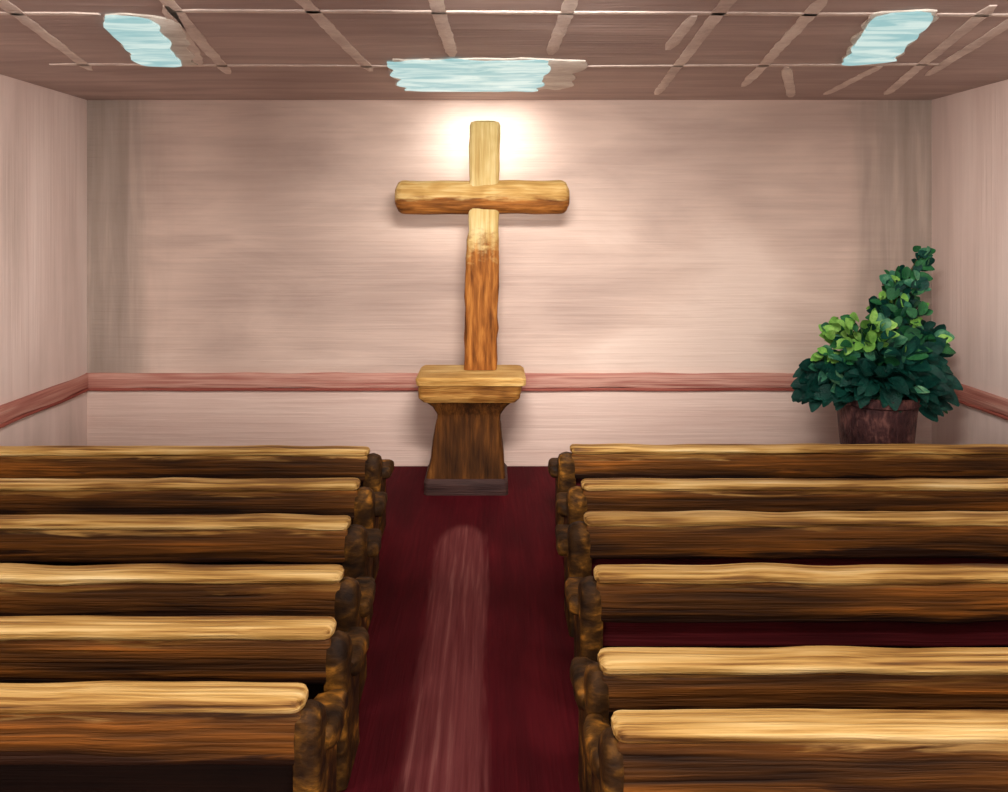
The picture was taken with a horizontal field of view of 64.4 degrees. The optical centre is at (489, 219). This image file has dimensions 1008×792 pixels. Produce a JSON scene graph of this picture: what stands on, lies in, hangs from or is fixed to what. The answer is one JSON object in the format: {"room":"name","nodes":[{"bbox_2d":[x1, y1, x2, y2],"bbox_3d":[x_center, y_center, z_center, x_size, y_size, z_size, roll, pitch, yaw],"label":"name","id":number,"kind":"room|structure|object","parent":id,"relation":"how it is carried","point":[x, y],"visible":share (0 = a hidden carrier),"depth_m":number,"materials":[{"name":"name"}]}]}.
{"room":"church","nodes":[
{"label":"church","id":0,"kind":"room"},
{"bbox_2d":[0,74,86,445],"bbox_3d":[-5.300,0.820,3.950,0.120,4.760,12.900,0,0,0],"label":"wall","id":1,"kind":"structure","parent":0,"point":[43,131],"depth_m":9.37,"materials":[{"name":"paint"}]},
{"bbox_2d":[0,374,88,428],"bbox_3d":[-5.213,2.100,3.920,0.055,0.248,12.840,0,0,0],"label":"trim","id":2,"kind":"structure","parent":1,"relation":"attached to","point":[10,412],"depth_m":9.27,"materials":[{"name":"paint"}]},
{"bbox_2d":[337,466,579,791],"bbox_3d":[0.250,3.250,4.000,11.180,0.100,13.000,0,0,0],"label":"floor","id":3,"kind":"structure","parent":0,"point":[468,687],"depth_m":5.95,"materials":[{"name":"red carpet"}]},
{"bbox_2d":[0,681,347,791],"bbox_3d":[-2.978,2.737,4.062,4.445,0.925,0.556,0,0,0],"label":"pew","id":4,"kind":"object","parent":3,"relation":"on","point":[89,736],"visible":1,"depth_m":3.81,"materials":[{"name":"brown wood"}]},
{"bbox_2d":[0,615,368,790],"bbox_3d":[-2.970,2.737,4.721,4.460,0.926,0.557,0,0,0],"label":"pew","id":5,"kind":"object","parent":3,"relation":"on","point":[309,651],"visible":0.57,"depth_m":4.46,"materials":[{"name":"brown wood"}]},
{"bbox_2d":[0,563,375,703],"bbox_3d":[-2.997,2.735,5.411,4.407,0.926,0.559,0,0,0],"label":"pew","id":6,"kind":"object","parent":3,"relation":"on","point":[158,589],"visible":0.5,"depth_m":5.16,"materials":[{"name":"brown wood"}]},
{"bbox_2d":[0,513,381,631],"bbox_3d":[-3.033,2.736,6.313,4.334,0.929,0.554,0,0,0],"label":"pew","id":7,"kind":"object","parent":3,"relation":"on","point":[263,538],"visible":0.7,"depth_m":6.05,"materials":[{"name":"brown wood"}]},
{"bbox_2d":[0,477,386,579],"bbox_3d":[-3.069,2.735,7.182,4.261,0.930,0.556,0,0,0],"label":"pew","id":8,"kind":"object","parent":3,"relation":"on","point":[364,506],"visible":0.5,"depth_m":6.92,"materials":[{"name":"brown wood"}]},
{"bbox_2d":[0,445,393,534],"bbox_3d":[-3.102,2.736,8.202,4.196,0.927,0.555,0,0,0],"label":"pew","id":9,"kind":"object","parent":3,"relation":"on","point":[251,461],"visible":0.32,"depth_m":7.94,"materials":[{"name":"brown wood"}]},
{"bbox_2d":[415,365,525,495],"bbox_3d":[-0.221,2.506,9.600,1.278,1.388,0.870,0,0,0],"label":"pulpit","id":10,"kind":"object","parent":3,"relation":"on","point":[467,459],"visible":1,"depth_m":9.33,"materials":[{"name":"wood"}]},
{"bbox_2d":[395,121,569,369],"bbox_3d":[-0.095,0.304,9.721,2.110,3.008,0.267,0,0,0],"label":"wooden cross","id":11,"kind":"object","parent":10,"relation":"on","point":[484,196],"visible":1,"depth_m":9.62,"materials":[{"name":"brown wood"}]},
{"bbox_2d":[548,443,1007,524],"bbox_3d":[3.143,2.737,8.261,5.075,0.927,0.558,0,0,0],"label":"pew","id":12,"kind":"object","parent":3,"relation":"on","point":[615,460],"visible":0.45,"depth_m":8.01,"materials":[{"name":"brown wood"}]},
{"bbox_2d":[555,510,1007,636],"bbox_3d":[3.103,2.736,6.381,5.154,0.928,0.557,0,0,0],"label":"pew","id":13,"kind":"object","parent":3,"relation":"on","point":[699,537],"visible":0.56,"depth_m":6.13,"materials":[{"name":"brown wood"}]},
{"bbox_2d":[556,478,1007,523],"bbox_3d":[3.138,2.736,7.182,5.083,0.928,0.555,0,0,0],"label":"pew","id":14,"kind":"object","parent":3,"relation":"on","point":[594,494],"visible":0.33,"depth_m":6.93,"materials":[{"name":"brown wood"}]},
{"bbox_2d":[565,563,1007,661],"bbox_3d":[3.100,2.735,5.411,5.159,0.931,0.558,0,0,0],"label":"pew","id":15,"kind":"object","parent":3,"relation":"on","point":[738,605],"visible":0.84,"depth_m":5.16,"materials":[{"name":"brown wood"}]},
{"bbox_2d":[570,646,1007,791],"bbox_3d":[3.068,2.736,4.383,5.224,0.929,0.555,0,0,0],"label":"pew","id":16,"kind":"object","parent":3,"relation":"on","point":[796,677],"visible":0.56,"depth_m":4.13,"materials":[{"name":"brown wood"}]},
{"bbox_2d":[583,709,1007,791],"bbox_3d":[3.072,2.738,3.840,5.216,0.924,0.560,0,0,0],"label":"pew","id":17,"kind":"object","parent":3,"relation":"on","point":[673,750],"visible":1,"depth_m":3.58,"materials":[{"name":"brown wood"}]},
{"bbox_3d":[4.490,2.950,9.300,0.880,0.500,0.880,0,0,0],"label":"plant stand","id":18,"kind":"object","parent":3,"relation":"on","visible":0},
{"bbox_2d":[790,246,962,443],"bbox_3d":[4.428,1.499,9.252,1.852,2.402,1.187,0,0,14],"label":"potted plant","id":19,"kind":"object","parent":18,"relation":"on","point":[883,374],"visible":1,"depth_m":9.01,"materials":[{"name":"teal plant"}]},
{"bbox_2d":[0,0,1007,99],"bbox_3d":[0.250,-1.610,4.000,11.180,0.100,13.000,0,0,0],"label":"ceiling","id":20,"kind":"structure","parent":0,"point":[238,38],"depth_m":7.15,"materials":[{"name":"tile"}]},
{"bbox_2d":[103,13,197,66],"bbox_3d":[-2.964,-1.543,7.012,1.027,0.038,1.983,0,0,0],"label":"ceiling light","id":21,"kind":"object","parent":20,"relation":"in","point":[150,40],"depth_m":6.75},
{"bbox_2d":[387,57,587,91],"bbox_3d":[-0.051,-1.543,8.610,2.070,0.038,1.922,0,0,0],"label":"ceiling light","id":22,"kind":"object","parent":20,"relation":"in","point":[520,74],"depth_m":8.38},
{"bbox_2d":[0,0,1007,96],"bbox_3d":[-0.045,-1.556,7.452,9.930,0.012,5.316,0,0,0],"label":"trim","id":23,"kind":"structure","parent":20,"relation":"attached to","point":[171,10],"depth_m":6.61,"materials":[{"name":"paint"}]},
{"bbox_2d":[842,9,938,65],"bbox_3d":[3.391,-1.543,6.922,1.042,0.038,2.016,0,0,0],"label":"ceiling light","id":24,"kind":"object","parent":20,"relation":"in","point":[884,37],"depth_m":6.62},
{"bbox_2d":[87,100,931,465],"bbox_3d":[0.250,0.820,10.460,11.180,4.760,0.120,0,0,0],"label":"wall","id":25,"kind":"structure","parent":0,"point":[224,236],"depth_m":10.40,"materials":[{"name":"paint"}]},
{"bbox_2d":[85,372,796,390],"bbox_3d":[0.250,2.098,10.373,10.980,0.243,0.055,0,0,0],"label":"trim","id":26,"kind":"structure","parent":25,"relation":"attached to","point":[239,381],"depth_m":10.35,"materials":[{"name":"paint"}]},
{"bbox_2d":[932,79,1007,444],"bbox_3d":[5.800,0.820,3.950,0.120,4.760,12.900,0,0,0],"label":"wall","id":27,"kind":"structure","parent":0,"point":[970,127],"depth_m":9.54,"materials":[{"name":"paint"}]},
{"bbox_2d":[954,384,1007,419],"bbox_3d":[5.713,2.100,3.920,0.055,0.248,12.840,0,0,0],"label":"trim","id":28,"kind":"structure","parent":27,"relation":"attached to","point":[972,397],"depth_m":9.23,"materials":[{"name":"paint"}]}
]}

